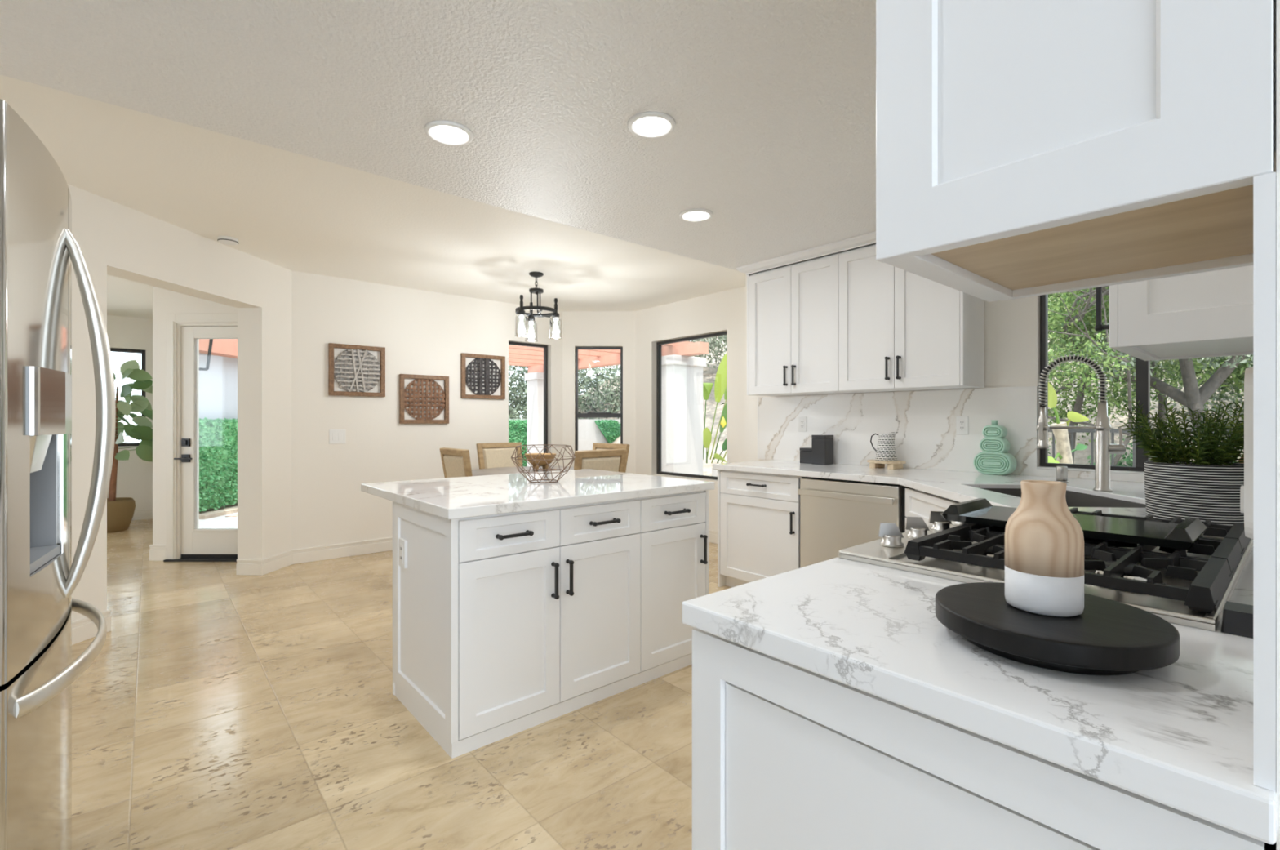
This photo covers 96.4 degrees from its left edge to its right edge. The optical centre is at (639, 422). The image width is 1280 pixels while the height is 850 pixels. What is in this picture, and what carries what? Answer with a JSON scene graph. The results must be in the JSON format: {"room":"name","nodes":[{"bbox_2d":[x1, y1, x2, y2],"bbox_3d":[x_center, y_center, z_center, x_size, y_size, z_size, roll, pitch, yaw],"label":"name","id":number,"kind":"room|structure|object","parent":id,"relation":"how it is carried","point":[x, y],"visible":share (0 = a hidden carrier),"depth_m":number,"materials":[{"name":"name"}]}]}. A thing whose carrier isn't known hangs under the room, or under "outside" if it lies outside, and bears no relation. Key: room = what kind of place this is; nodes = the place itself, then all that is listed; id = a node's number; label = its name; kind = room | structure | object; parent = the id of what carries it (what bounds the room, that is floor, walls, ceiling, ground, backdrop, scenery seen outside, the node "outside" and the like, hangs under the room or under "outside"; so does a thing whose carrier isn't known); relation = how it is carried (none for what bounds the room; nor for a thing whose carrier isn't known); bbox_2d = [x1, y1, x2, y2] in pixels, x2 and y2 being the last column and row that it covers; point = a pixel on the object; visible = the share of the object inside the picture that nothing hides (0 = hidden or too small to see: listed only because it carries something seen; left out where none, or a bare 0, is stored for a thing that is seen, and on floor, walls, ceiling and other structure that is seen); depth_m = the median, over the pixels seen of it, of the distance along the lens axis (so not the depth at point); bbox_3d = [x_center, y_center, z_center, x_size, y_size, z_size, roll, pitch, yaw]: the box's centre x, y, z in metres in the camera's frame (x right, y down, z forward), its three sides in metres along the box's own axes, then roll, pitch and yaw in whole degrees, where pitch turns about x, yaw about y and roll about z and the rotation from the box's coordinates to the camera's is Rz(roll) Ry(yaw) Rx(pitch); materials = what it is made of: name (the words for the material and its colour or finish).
{"room":"kitchen","nodes":[
{"label":"kitchen","id":0,"kind":"room"},
{"bbox_2d":[106,315,152,510],"bbox_3d":[-7.160,-0.040,6.467,2.750,2.520,0.140,0,0,-41],"label":"wall","id":1,"kind":"structure","parent":0,"point":[135,474],"depth_m":7.12,"materials":[{"name":"white paint"}]},
{"bbox_2d":[110,347,145,446],"bbox_3d":[-6.737,-0.305,6.869,1.216,1.210,0.050,0,0,-41],"label":"window","id":2,"kind":"structure","parent":1,"relation":"in","point":[112,349],"depth_m":7.18,"materials":[{"name":"grey"}]},
{"bbox_2d":[131,508,152,520],"bbox_3d":[-7.110,1.157,6.408,2.550,0.125,0.014,0,0,-41],"label":"baseboard","id":3,"kind":"structure","parent":1,"relation":"attached to","point":[139,514],"depth_m":7.16,"materials":[{"name":"white paint"}]},
{"bbox_2d":[67,183,291,621],"bbox_3d":[-3.191,-0.040,3.570,0.205,2.520,2.715,0,0,4],"label":"wall","id":4,"kind":"structure","parent":0,"point":[113,238],"depth_m":4.22,"materials":[{"name":"white paint"}]},
{"bbox_2d":[71,549,293,644],"bbox_3d":[-3.152,1.157,4.018,0.219,0.125,1.815,0,0,4],"label":"baseboard","id":5,"kind":"structure","parent":4,"relation":"attached to","point":[83,628],"depth_m":4.56,"materials":[{"name":"white paint"}]},
{"bbox_2d":[152,286,237,544],"bbox_3d":[-3.680,-0.040,5.115,1.240,2.520,0.130,0,0,0],"label":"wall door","id":6,"kind":"structure","parent":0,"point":[165,301],"depth_m":5.05,"materials":[{"name":"white paint"}]},
{"bbox_2d":[149,544,165,560],"bbox_3d":[-3.690,1.150,5.043,1.260,0.140,0.014,0,0,0],"label":"plinth block","id":7,"kind":"object","parent":6,"relation":"attached to","point":[157,552],"depth_m":5.04,"materials":[{"name":"white paint"}]},
{"bbox_2d":[163,313,237,561],"bbox_3d":[-3.635,0.133,5.089,1.070,2.175,0.182,0,0,0],"label":"door","id":8,"kind":"structure","parent":6,"relation":"attached to","point":[185,541],"depth_m":5.06,"materials":[{"name":"white paint"}]},
{"bbox_2d":[0,75,745,319],"bbox_3d":[-1.834,-1.350,2.353,8.680,0.100,13.360,0,0,-41],"label":"ceiling","id":9,"kind":"structure","parent":0,"point":[293,211],"depth_m":3.73,"materials":[{"name":"white paint"}]},
{"bbox_2d":[217,235,238,245],"bbox_3d":[-2.915,-1.282,4.050,0.122,0.036,0.122,0,0,-41],"label":"smoke detector","id":10,"kind":"object","parent":9,"relation":"attached to","point":[227,240],"visible":1,"depth_m":4.02,"materials":[{"name":"white plastic"}]},
{"bbox_2d":[514,271,562,342],"bbox_3d":[-0.939,-1.015,5.007,0.406,0.570,0.408,0,0,-41],"label":"pendant light","id":11,"kind":"object","parent":9,"relation":"hanging from","point":[520,311],"visible":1,"depth_m":4.96,"materials":[{"name":"black metal"}]},
{"bbox_2d":[517,294,524,319],"bbox_3d":[-1.007,-0.980,4.863,0.064,0.200,0.064,0,0,-41],"label":"socket","id":12,"kind":"object","parent":11,"relation":"attached to","point":[521,310],"depth_m":4.85,"materials":[{"name":"black metal"}]},
{"bbox_2d":[551,297,559,321],"bbox_3d":[-0.734,-0.980,4.990,0.064,0.200,0.064,0,0,-41],"label":"socket","id":13,"kind":"object","parent":11,"relation":"attached to","point":[555,316],"depth_m":4.97,"materials":[{"name":"black metal"}]},
{"bbox_2d":[71,518,732,849],"bbox_3d":[-2.902,1.245,3.637,8.530,0.050,9.900,0,0,-41],"label":"floor","id":14,"kind":"structure","parent":0,"point":[219,708],"depth_m":2.19,"materials":[{"name":"tile"}]},
{"bbox_2d":[0,99,115,849],"bbox_3d":[-1.643,0.330,1.121,0.906,1.780,0.894,0,0,-41],"label":"refrigerator","id":15,"kind":"object","parent":14,"relation":"on","point":[39,249],"visible":1,"depth_m":1.12,"materials":[{"name":"silver metal"}]},
{"bbox_2d":[106,497,135,533],"bbox_3d":[-5.954,1.044,6.420,0.444,0.349,0.444,0,0,-41],"label":"basket","id":16,"kind":"object","parent":14,"relation":"on","point":[120,510],"depth_m":6.36,"materials":[{"name":"beige wicker"}]},
{"bbox_2d":[106,360,152,533],"bbox_3d":[-5.913,0.245,6.409,0.693,1.947,0.748,0,0,-41],"label":"fig tree","id":17,"kind":"object","parent":14,"relation":"on","point":[120,510],"visible":0.7,"depth_m":6.46,"materials":[{"name":"green plant"}]},
{"bbox_2d":[440,447,472,477],"bbox_3d":[-1.272,0.714,4.705,0.575,1.010,0.490,0,0,-41],"label":"dining chair","id":18,"kind":"object","parent":14,"relation":"on","point":[455,462],"visible":0.34,"depth_m":4.48,"materials":[{"name":"brown wood"}]},
{"bbox_2d":[475,442,521,468],"bbox_3d":[-1.255,0.714,5.633,0.501,1.010,0.585,0,0,-41],"label":"dining chair","id":19,"kind":"object","parent":14,"relation":"on","point":[492,455],"visible":0.19,"depth_m":5.77,"materials":[{"name":"beige fabric"}]},
{"bbox_2d":[471,466,573,475],"bbox_3d":[-0.929,0.824,5.000,1.200,0.787,1.200,0,0,-41],"label":"dining table","id":20,"kind":"object","parent":14,"relation":"on","point":[500,470],"visible":0.14,"depth_m":5.07,"materials":[{"name":"brown wood"}]},
{"bbox_2d":[524,453,556,471],"bbox_3d":[-0.891,0.357,5.125,0.286,0.146,0.286,0,0,-41],"label":"footed bowl","id":21,"kind":"object","parent":20,"relation":"on","point":[542,463],"visible":0.77,"depth_m":5.05,"materials":[{"name":"brown wood"}]},
{"bbox_2d":[392,489,708,758],"bbox_3d":[-0.367,0.784,2.748,1.370,0.871,0.700,0,0,-41],"label":"kitchen island","id":22,"kind":"object","parent":14,"relation":"on","point":[505,624],"visible":0.98,"depth_m":2.36,"materials":[{"name":"white wood"}]},
{"bbox_2d":[398,537,407,568],"bbox_3d":[-1.028,0.567,2.477,0.014,0.118,0.074,0,0,-41],"label":"outlet","id":23,"kind":"object","parent":22,"relation":"attached to","point":[402,542],"depth_m":2.46,"materials":[{"name":"grey plastic"}]},
{"bbox_2d":[360,468,714,519],"bbox_3d":[-0.512,0.329,2.928,1.410,0.038,1.118,0,0,-41],"label":"island countertop","id":24,"kind":"structure","parent":22,"relation":"on","point":[459,497],"depth_m":2.64,"materials":[{"name":"stone"}]},
{"bbox_2d":[511,444,575,483],"bbox_3d":[-0.501,0.215,2.962,0.332,0.186,0.335,0,0,-41],"label":"wire bowl","id":25,"kind":"object","parent":24,"relation":"on","point":[565,446],"visible":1,"depth_m":2.93,"materials":[{"name":"brown metal"}]},
{"bbox_2d":[573,448,626,472],"bbox_3d":[-0.475,0.714,4.537,0.490,1.010,0.575,0,0,-44],"label":"dining chair","id":26,"kind":"object","parent":14,"relation":"on","point":[609,460],"visible":0.32,"depth_m":4.33,"materials":[{"name":"brown wood"}]},
{"bbox_2d":[592,442,629,472],"bbox_3d":[-0.472,0.714,5.438,0.490,1.010,0.575,0,0,44],"label":"dining chair","id":27,"kind":"object","parent":14,"relation":"on","point":[595,446],"visible":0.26,"depth_m":5.58,"materials":[{"name":"brown wood"}]},
{"bbox_2d":[717,469,803,586],"bbox_3d":[1.042,0.784,4.179,0.698,0.871,0.708,0,0,-41],"label":"base cabinet","id":28,"kind":"object","parent":14,"relation":"on","point":[758,513],"visible":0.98,"depth_m":3.98,"materials":[{"name":"white wood"}]},
{"bbox_2d":[797,476,915,567],"bbox_3d":[1.471,0.789,3.639,0.688,0.862,0.660,0,0,-41],"label":"dishwasher","id":29,"kind":"object","parent":14,"relation":"on","point":[836,515],"visible":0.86,"depth_m":3.47,"materials":[{"name":"grey metal"}]},
{"bbox_2d":[905,488,959,531],"bbox_3d":[1.782,0.784,2.504,1.755,0.871,1.419,0,0,-41],"label":"base cabinet","id":30,"kind":"object","parent":14,"relation":"on","point":[917,503],"visible":0.02,"depth_m":2.95,"materials":[{"name":"white wood"}]},
{"bbox_2d":[692,627,1272,849],"bbox_3d":[0.474,0.784,0.906,0.470,0.871,0.711,0,0,-41],"label":"base cabinet","id":31,"kind":"object","parent":14,"relation":"on","point":[786,756],"visible":0.44,"depth_m":0.76,"materials":[{"name":"white wood"}]},
{"bbox_2d":[681,459,1276,844],"bbox_3d":[0.804,0.329,2.594,3.200,0.038,2.858,0,0,-41],"label":"countertop","id":32,"kind":"structure","parent":31,"relation":"on","point":[1179,735],"depth_m":0.71,"materials":[{"name":"stone"}]},
{"bbox_2d":[800,447,811,463],"bbox_3d":[1.286,0.253,4.337,0.107,0.115,0.107,0,0,-41],"label":"canister","id":33,"kind":"object","parent":32,"relation":"on","point":[805,452],"visible":0.69,"depth_m":4.31,"materials":[{"name":"black paint"}]},
{"bbox_2d":[811,434,833,464],"bbox_3d":[1.349,0.203,4.226,0.114,0.215,0.114,0,0,-41],"label":"canister","id":34,"kind":"object","parent":32,"relation":"on","point":[822,446],"visible":1,"depth_m":4.19,"materials":[{"name":"black paint"}]},
{"bbox_2d":[866,459,906,469],"bbox_3d":[1.657,0.284,3.852,0.176,0.052,0.231,0,0,-41],"label":"wooden riser","id":35,"kind":"object","parent":32,"relation":"on","point":[874,464],"visible":0.99,"depth_m":3.80,"materials":[{"name":"brown wood"}]},
{"bbox_2d":[870,431,897,461],"bbox_3d":[1.656,0.162,3.862,0.136,0.192,0.161,0,0,-4],"label":"jug","id":36,"kind":"object","parent":35,"relation":"on","point":[886,449],"visible":1,"depth_m":3.80,"materials":[{"name":"ceramic"}]},
{"bbox_2d":[973,419,1017,475],"bbox_3d":[2.100,0.149,3.389,0.080,0.322,0.215,0,0,-35],"label":"vase","id":37,"kind":"object","parent":32,"relation":"on","point":[994,458],"visible":1,"depth_m":3.36,"materials":[{"name":"green ceramic"}]},
{"bbox_2d":[837,497,1253,631],"bbox_3d":[0.995,0.260,1.372,0.903,0.098,0.612,0,0,-41],"label":"range","id":38,"kind":"object","parent":32,"relation":"on","point":[1176,571],"visible":0.8,"depth_m":1.17,"materials":[{"name":"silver metal"}]},
{"bbox_2d":[935,582,1179,675],"bbox_3d":[0.570,0.286,0.805,0.275,0.046,0.275,0,0,-41],"label":"round board","id":39,"kind":"object","parent":32,"relation":"on","point":[1109,637],"visible":0.87,"depth_m":0.73,"materials":[{"name":"black wood"}]},
{"bbox_2d":[1004,480,1084,617],"bbox_3d":[0.572,0.174,0.812,0.092,0.178,0.092,0,0,-41],"label":"wooden vase","id":40,"kind":"object","parent":39,"relation":"on","point":[1044,542],"visible":1,"depth_m":0.78,"materials":[{"name":"brown wood"}]},
{"bbox_2d":[1055,466,1068,482],"bbox_3d":[2.192,0.270,2.974,0.056,0.080,0.056,0,0,-41],"label":"air gap","id":41,"kind":"object","parent":32,"relation":"on","point":[1061,471],"visible":0.89,"depth_m":2.96,"materials":[{"name":"silver metal"}]},
{"bbox_2d":[981,488,1146,507],"bbox_3d":[1.815,0.442,2.470,0.468,0.224,0.778,0,0,4],"label":"sink","id":42,"kind":"object","parent":32,"relation":"in","point":[1073,499],"visible":0.02,"depth_m":2.64,"materials":[{"name":"grey metal"}]},
{"bbox_2d":[1035,354,1125,491],"bbox_3d":[2.011,-0.001,2.619,0.335,0.622,0.074,0,0,22],"label":"faucet","id":43,"kind":"object","parent":32,"relation":"on","point":[1103,447],"visible":0.99,"depth_m":2.58,"materials":[{"name":"silver metal"}]},
{"bbox_2d":[1117,396,1244,525],"bbox_3d":[1.721,0.116,1.777,0.321,0.389,0.370,0,0,-16],"label":"potted plant","id":44,"kind":"object","parent":32,"relation":"on","point":[1204,487],"visible":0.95,"depth_m":1.70,"materials":[{"name":"green plant"}]},
{"bbox_2d":[1221,600,1253,637],"bbox_3d":[0.898,0.293,0.846,0.065,0.033,0.051,0,0,-41],"label":"box","id":45,"kind":"object","parent":32,"relation":"on","point":[1237,618],"visible":0.54,"depth_m":0.84,"materials":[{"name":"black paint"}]},
{"bbox_2d":[291,271,562,549],"bbox_3d":[-2.016,-0.040,5.846,2.810,2.520,0.140,0,0,-41],"label":"wall","id":46,"kind":"structure","parent":0,"point":[420,331],"depth_m":5.38,"materials":[{"name":"white paint"}]},
{"bbox_2d":[328,429,345,444],"bbox_3d":[-2.719,0.130,5.144,0.134,0.128,0.010,0,0,-41],"label":"light switch","id":47,"kind":"object","parent":46,"relation":"attached to","point":[335,436],"visible":1,"depth_m":5.14,"materials":[{"name":"white plastic"}]},
{"bbox_2d":[292,537,392,564],"bbox_3d":[-1.944,1.157,5.807,2.750,0.125,0.014,0,0,-41],"label":"baseboard","id":48,"kind":"structure","parent":46,"relation":"attached to","point":[375,545],"depth_m":5.16,"materials":[{"name":"white paint"}]},
{"bbox_2d":[328,342,385,396],"bbox_3d":[-2.586,-0.470,5.241,0.474,0.464,0.035,0,0,-41],"label":"wall art","id":49,"kind":"object","parent":46,"relation":"attached to","point":[332,373],"visible":1,"depth_m":5.22,"materials":[{"name":"brown wood"}]},
{"bbox_2d":[399,373,448,423],"bbox_3d":[-2.120,-0.224,5.640,0.478,0.476,0.035,0,0,-41],"label":"wall art","id":50,"kind":"object","parent":46,"relation":"attached to","point":[402,393],"visible":1,"depth_m":5.63,"materials":[{"name":"brown wood"}]},
{"bbox_2d":[461,352,505,399],"bbox_3d":[-1.652,-0.479,6.042,0.485,0.462,0.035,0,0,-41],"label":"wall art","id":51,"kind":"object","parent":46,"relation":"attached to","point":[479,357],"visible":1,"depth_m":6.04,"materials":[{"name":"brown wood"}]},
{"bbox_2d":[508,341,547,453],"bbox_3d":[-1.295,-0.146,6.504,0.542,1.492,0.050,0,0,-41],"label":"window","id":52,"kind":"structure","parent":46,"relation":"in","point":[545,347],"depth_m":6.65,"materials":[{"name":"grey metal"}]},
{"bbox_2d":[0,0,875,271],"bbox_3d":[0.182,-1.255,2.030,4.880,0.090,3.085,0,0,-41],"label":"ceiling","id":53,"kind":"structure","parent":0,"point":[771,104],"depth_m":2.10,"materials":[{"name":"white paint"}]},
{"bbox_2d":[424,120,473,146],"bbox_3d":[-0.797,-1.203,2.392,0.196,0.014,0.196,0,0,-41],"label":"recessed light","id":54,"kind":"object","parent":53,"relation":"in","point":[444,132],"visible":1,"depth_m":2.38,"materials":[{"name":"white plastic"}]},
{"bbox_2d":[430,125,467,142],"bbox_3d":[-0.797,-1.206,2.392,0.148,0.008,0.148,0,0,-41],"label":"diffuser","id":55,"kind":"object","parent":54,"relation":"attached to","point":[439,134],"depth_m":2.39,"materials":[{"name":"white plastic"}]},
{"bbox_2d":[627,111,675,138],"bbox_3d":[0.047,-1.203,2.326,0.196,0.014,0.196,0,0,-41],"label":"recessed light","id":56,"kind":"object","parent":53,"relation":"in","point":[651,124],"visible":1,"depth_m":2.31,"materials":[{"name":"white plastic"}]},
{"bbox_2d":[633,116,670,135],"bbox_3d":[0.047,-1.206,2.326,0.148,0.008,0.148,0,0,-41],"label":"diffuser","id":57,"kind":"object","parent":56,"relation":"attached to","point":[642,126],"depth_m":2.32,"materials":[{"name":"white plastic"}]},
{"bbox_2d":[679,208,712,222],"bbox_3d":[0.327,-1.203,3.337,0.196,0.014,0.196,0,0,-41],"label":"recessed light","id":58,"kind":"object","parent":53,"relation":"in","point":[695,215],"visible":1,"depth_m":3.32,"materials":[{"name":"white plastic"}]},
{"bbox_2d":[683,211,708,220],"bbox_3d":[0.327,-1.206,3.337,0.148,0.008,0.148,0,0,-41],"label":"diffuser","id":59,"kind":"object","parent":58,"relation":"attached to","point":[687,215],"depth_m":3.34,"materials":[{"name":"white plastic"}]},
{"bbox_2d":[562,311,635,473],"bbox_3d":[-0.479,-0.040,6.780,0.972,2.520,0.140,0,0,0],"label":"wall","id":60,"kind":"structure","parent":0,"point":[580,328],"depth_m":6.71,"materials":[{"name":"white paint"}]},
{"bbox_2d":[575,346,622,450],"bbox_3d":[-0.484,-0.146,6.800,0.563,1.492,0.070,0,0,0],"label":"window","id":61,"kind":"structure","parent":60,"relation":"in","point":[588,414],"depth_m":6.78,"materials":[{"name":"grey metal"}]},
{"bbox_2d":[635,286,745,531],"bbox_3d":[0.638,-0.040,6.015,0.140,2.520,2.000,0,0,-41],"label":"wall","id":62,"kind":"structure","parent":0,"point":[722,311],"depth_m":6.01,"materials":[{"name":"white paint"}]},
{"bbox_2d":[656,331,727,479],"bbox_3d":[0.572,-0.161,6.138,0.050,1.502,1.115,0,0,-41],"label":"window","id":63,"kind":"structure","parent":62,"relation":"in","point":[660,345],"depth_m":6.53,"materials":[{"name":"grey metal"}]},
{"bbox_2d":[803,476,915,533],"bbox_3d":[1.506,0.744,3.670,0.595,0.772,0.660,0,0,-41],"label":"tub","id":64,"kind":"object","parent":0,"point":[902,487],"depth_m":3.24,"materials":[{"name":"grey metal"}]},
{"bbox_2d":[745,273,1143,474],"bbox_3d":[2.027,-0.040,3.735,0.140,2.520,3.270,0,0,-41],"label":"wall","id":65,"kind":"structure","parent":0,"point":[1011,326],"depth_m":3.43,"materials":[{"name":"white paint"}]},
{"bbox_2d":[746,253,857,395],"bbox_3d":[1.203,-0.681,4.277,0.372,0.941,0.785,0,0,-41],"label":"upper cabinet","id":66,"kind":"object","parent":65,"relation":"attached to","point":[793,309],"visible":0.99,"depth_m":4.15,"materials":[{"name":"white wood"}]},
{"bbox_2d":[736,231,875,275],"bbox_3d":[1.451,-1.181,3.974,0.392,0.056,1.684,0,0,-41],"label":"crown molding","id":67,"kind":"structure","parent":66,"relation":"attached to","point":[868,238],"depth_m":4.00,"materials":[{"name":"white wood"}]},
{"bbox_2d":[838,244,984,392],"bbox_3d":[1.714,-0.681,3.682,0.372,0.941,0.782,0,0,-41],"label":"upper cabinet","id":68,"kind":"object","parent":65,"relation":"attached to","point":[900,330],"visible":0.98,"depth_m":3.56,"materials":[{"name":"white wood"}]},
{"bbox_2d":[758,386,1144,482],"bbox_3d":[1.968,0.051,3.684,0.014,0.518,2.969,0,0,-41],"label":"backsplash","id":69,"kind":"structure","parent":65,"relation":"attached to","point":[924,421],"depth_m":3.83,"materials":[{"name":"stone"}]},
{"bbox_2d":[955,416,968,434],"bbox_3d":[2.026,0.020,3.599,0.008,0.116,0.072,0,0,-41],"label":"outlet","id":70,"kind":"object","parent":69,"relation":"attached to","point":[962,422],"visible":1,"depth_m":3.60,"materials":[{"name":"white plastic"}]},
{"bbox_2d":[1036,466,1144,474],"bbox_3d":[2.608,0.263,2.972,0.061,0.009,0.916,0,0,-41],"label":"window sill","id":71,"kind":"structure","parent":65,"relation":"attached to","point":[1038,467],"depth_m":3.12,"materials":[{"name":"white stone"}]},
{"bbox_2d":[1040,294,1150,471],"bbox_3d":[2.646,-0.333,3.004,0.062,1.195,0.916,0,0,-41],"label":"window","id":72,"kind":"structure","parent":65,"relation":"in","point":[1142,367],"depth_m":3.06,"materials":[{"name":"grey metal"}]},
{"bbox_2d":[1275,0,1279,849],"bbox_3d":[1.789,-0.040,1.464,3.178,2.520,0.140,0,0,-41],"label":"wall","id":73,"kind":"structure","parent":0,"point":[1277,2],"depth_m":0.48,"materials":[{"name":"white paint"}]},
{"bbox_2d":[875,0,1275,302],"bbox_3d":[0.563,-0.710,0.762,0.409,0.998,0.388,0,0,-41],"label":"upper cabinet","id":74,"kind":"object","parent":73,"relation":"attached to","point":[1024,148],"visible":0.97,"depth_m":0.63,"materials":[{"name":"white wood"}]},
{"bbox_2d":[1094,265,1253,360],"bbox_3d":[1.643,-0.710,1.688,0.548,0.998,0.388,0,0,-41],"label":"upper cabinet","id":75,"kind":"object","parent":73,"relation":"attached to","point":[1205,314],"visible":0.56,"depth_m":1.54,"materials":[{"name":"white wood"}]},
{"bbox_2d":[1253,172,1275,791],"bbox_3d":[1.730,0.050,1.515,3.168,0.519,0.013,0,0,-41],"label":"panel","id":76,"kind":"object","parent":73,"relation":"attached to","point":[1264,185],"visible":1,"depth_m":0.48,"materials":[{"name":"wood"}]},
{"bbox_2d":[1240,366,1253,538],"bbox_3d":[0.680,0.033,0.636,0.120,0.190,0.018,0,0,-41],"label":"wall plate","id":77,"kind":"object","parent":76,"relation":"attached to","point":[1246,491],"visible":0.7,"depth_m":0.60,"materials":[{"name":"white plastic"}]},
{"label":"outside","id":78,"kind":"structure","parent":0,"visible":0},
{"bbox_2d":[577,292,1244,475],"bbox_3d":[6.819,-1.432,13.094,13.000,5.505,27.000,0,0,-41],"label":"plants","id":79,"kind":"object","parent":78,"point":[708,374],"visible":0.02,"depth_m":9.37,"materials":[{"name":"plant"}]},
{"bbox_2d":[508,365,608,418],"bbox_3d":[-4.934,-1.004,17.797,7.997,5.482,5.481,0,0,20],"label":"bushy tree","id":80,"kind":"object","parent":79,"relation":"on","point":[513,412],"visible":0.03,"depth_m":17.07,"materials":[{"name":"green plant"}]},
{"bbox_2d":[594,419,620,443],"bbox_3d":[-0.542,0.578,15.902,1.756,1.320,0.217,0,0,-41],"label":"hedge","id":81,"kind":"object","parent":79,"relation":"on","point":[610,428],"visible":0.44,"depth_m":15.63,"materials":[{"name":"green plant"}]},
{"bbox_2d":[508,335,727,418],"bbox_3d":[-1.306,-1.438,20.911,8.328,5.810,8.382,0,0,-35],"label":"bushy tree","id":82,"kind":"object","parent":79,"relation":"on","point":[609,397],"visible":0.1,"depth_m":19.05,"materials":[{"name":"green plant"}]},
{"bbox_2d":[1048,288,1156,465],"bbox_3d":[4.760,-0.296,5.797,3.140,3.139,2.796,0,0,-1],"label":"tree","id":83,"kind":"object","parent":79,"relation":"on","point":[1073,375],"visible":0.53,"depth_m":5.89,"materials":[{"name":"green plant"}]},
{"bbox_2d":[1048,285,1201,459],"bbox_3d":[4.859,-1.116,6.649,2.973,4.080,4.327,0,0,32],"label":"tree","id":84,"kind":"object","parent":79,"relation":"on","point":[1077,406],"visible":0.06,"depth_m":6.46,"materials":[{"name":"green plant"}]},
{"bbox_2d":[1087,435,1168,466],"bbox_3d":[4.881,0.871,5.974,1.057,1.484,0.767,0,0,36],"label":"shrub","id":85,"kind":"object","parent":79,"relation":"on","point":[1128,460],"visible":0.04,"depth_m":5.83,"materials":[{"name":"green plant"}]},
{"bbox_2d":[1048,288,1253,447],"bbox_3d":[6.241,-1.650,6.872,3.090,4.350,4.603,0,0,20],"label":"tree","id":86,"kind":"object","parent":79,"relation":"on","point":[1161,397],"visible":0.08,"depth_m":6.95,"materials":[{"name":"green plant"}]},
{"bbox_2d":[1048,295,1253,417],"bbox_3d":[7.465,-2.376,9.647,5.928,4.749,5.420,0,0,44],"label":"tree","id":87,"kind":"object","parent":79,"relation":"on","point":[1233,373],"visible":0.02,"depth_m":7.28,"materials":[{"name":"green plant"}]},
{"bbox_2d":[1059,287,1253,439],"bbox_3d":[5.362,-0.479,6.054,2.908,3.325,3.753,0,0,-20],"label":"tree","id":88,"kind":"object","parent":79,"relation":"on","point":[1193,397],"visible":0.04,"depth_m":5.78,"materials":[{"name":"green plant"}]},
{"bbox_2d":[1157,356,1247,435],"bbox_3d":[7.754,-1.121,5.817,3.880,3.620,3.530,0,0,40],"label":"tree","id":89,"kind":"object","parent":79,"relation":"on","point":[1180,387],"visible":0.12,"depth_m":7.35,"materials":[{"name":"green plant"}]},
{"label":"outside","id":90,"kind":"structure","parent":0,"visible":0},
{"bbox_2d":[199,512,237,528],"bbox_3d":[-3.315,1.315,4.403,13.700,0.050,23.000,0,0,-41],"label":"patio","id":91,"kind":"structure","parent":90,"point":[220,522],"depth_m":7.32,"materials":[{"name":"concrete"}]},
{"bbox_2d":[199,352,237,511],"bbox_3d":[-6.186,0.180,9.372,0.200,2.280,3.548,0,0,1],"label":"wall","id":92,"kind":"structure","parent":91,"relation":"on","point":[218,384],"depth_m":8.29,"materials":[{"name":"grey paint"}]},
{"bbox_2d":[199,338,237,358],"bbox_3d":[-6.087,-1.180,9.320,0.500,0.440,3.648,0,0,1],"label":"fascia","id":93,"kind":"object","parent":92,"relation":"attached to","point":[228,348],"depth_m":8.05,"materials":[{"name":"paint"}]},
{"bbox_2d":[199,503,237,519],"bbox_3d":[-5.912,1.280,9.367,0.350,0.080,3.549,0,0,1],"label":"soil strip","id":94,"kind":"object","parent":91,"relation":"on","point":[209,513],"visible":0.07,"depth_m":7.94,"materials":[{"name":"beige soil"}]},
{"bbox_2d":[199,417,237,511],"bbox_3d":[-5.981,0.591,8.848,0.230,1.328,2.559,0,0,1],"label":"hedge","id":95,"kind":"object","parent":94,"relation":"on","point":[218,438],"visible":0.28,"depth_m":8.06,"materials":[{"name":"green plant"}]},
{"bbox_2d":[508,418,526,466],"bbox_3d":[-3.160,0.583,13.667,2.471,1.332,0.228,0,0,-41],"label":"hedge","id":96,"kind":"object","parent":91,"relation":"on","point":[517,428],"visible":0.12,"depth_m":13.82,"materials":[{"name":"green plant"}]},
{"bbox_2d":[508,418,620,450],"bbox_3d":[-2.087,0.620,14.875,10.800,1.400,0.200,0,0,-41],"label":"wall","id":97,"kind":"structure","parent":91,"relation":"on","point":[588,433],"depth_m":15.36,"materials":[{"name":"grey paint"}]},
{"bbox_2d":[508,341,708,475],"bbox_3d":[-2.125,0.030,8.749,4.765,2.520,4.850,0,0,-41],"label":"pergola","id":98,"kind":"object","parent":91,"relation":"on","point":[682,379],"visible":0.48,"depth_m":8.61,"materials":[{"name":"paint"}]},
{"bbox_2d":[1048,382,1088,463],"bbox_3d":[3.099,0.469,4.210,0.549,1.646,0.258,0,0,-9],"label":"banana plant","id":99,"kind":"object","parent":91,"relation":"on","point":[1064,455],"visible":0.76,"depth_m":4.27,"materials":[{"name":"green plant"}]},
{"bbox_2d":[1048,428,1244,466],"bbox_3d":[5.075,0.690,4.682,0.040,1.260,5.500,0,0,-41],"label":"iron fence","id":100,"kind":"object","parent":91,"relation":"on","point":[1091,431],"visible":0.06,"depth_m":5.51,"materials":[{"name":"grey"}]},
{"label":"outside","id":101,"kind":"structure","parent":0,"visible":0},
{"bbox_2d":[702,352,727,463],"bbox_3d":[1.166,-0.280,9.349,1.187,1.943,0.557,0,0,5],"label":"tropical plant","id":102,"kind":"object","parent":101,"point":[721,380],"visible":0.62,"depth_m":9.45,"materials":[{"name":"green plant"}]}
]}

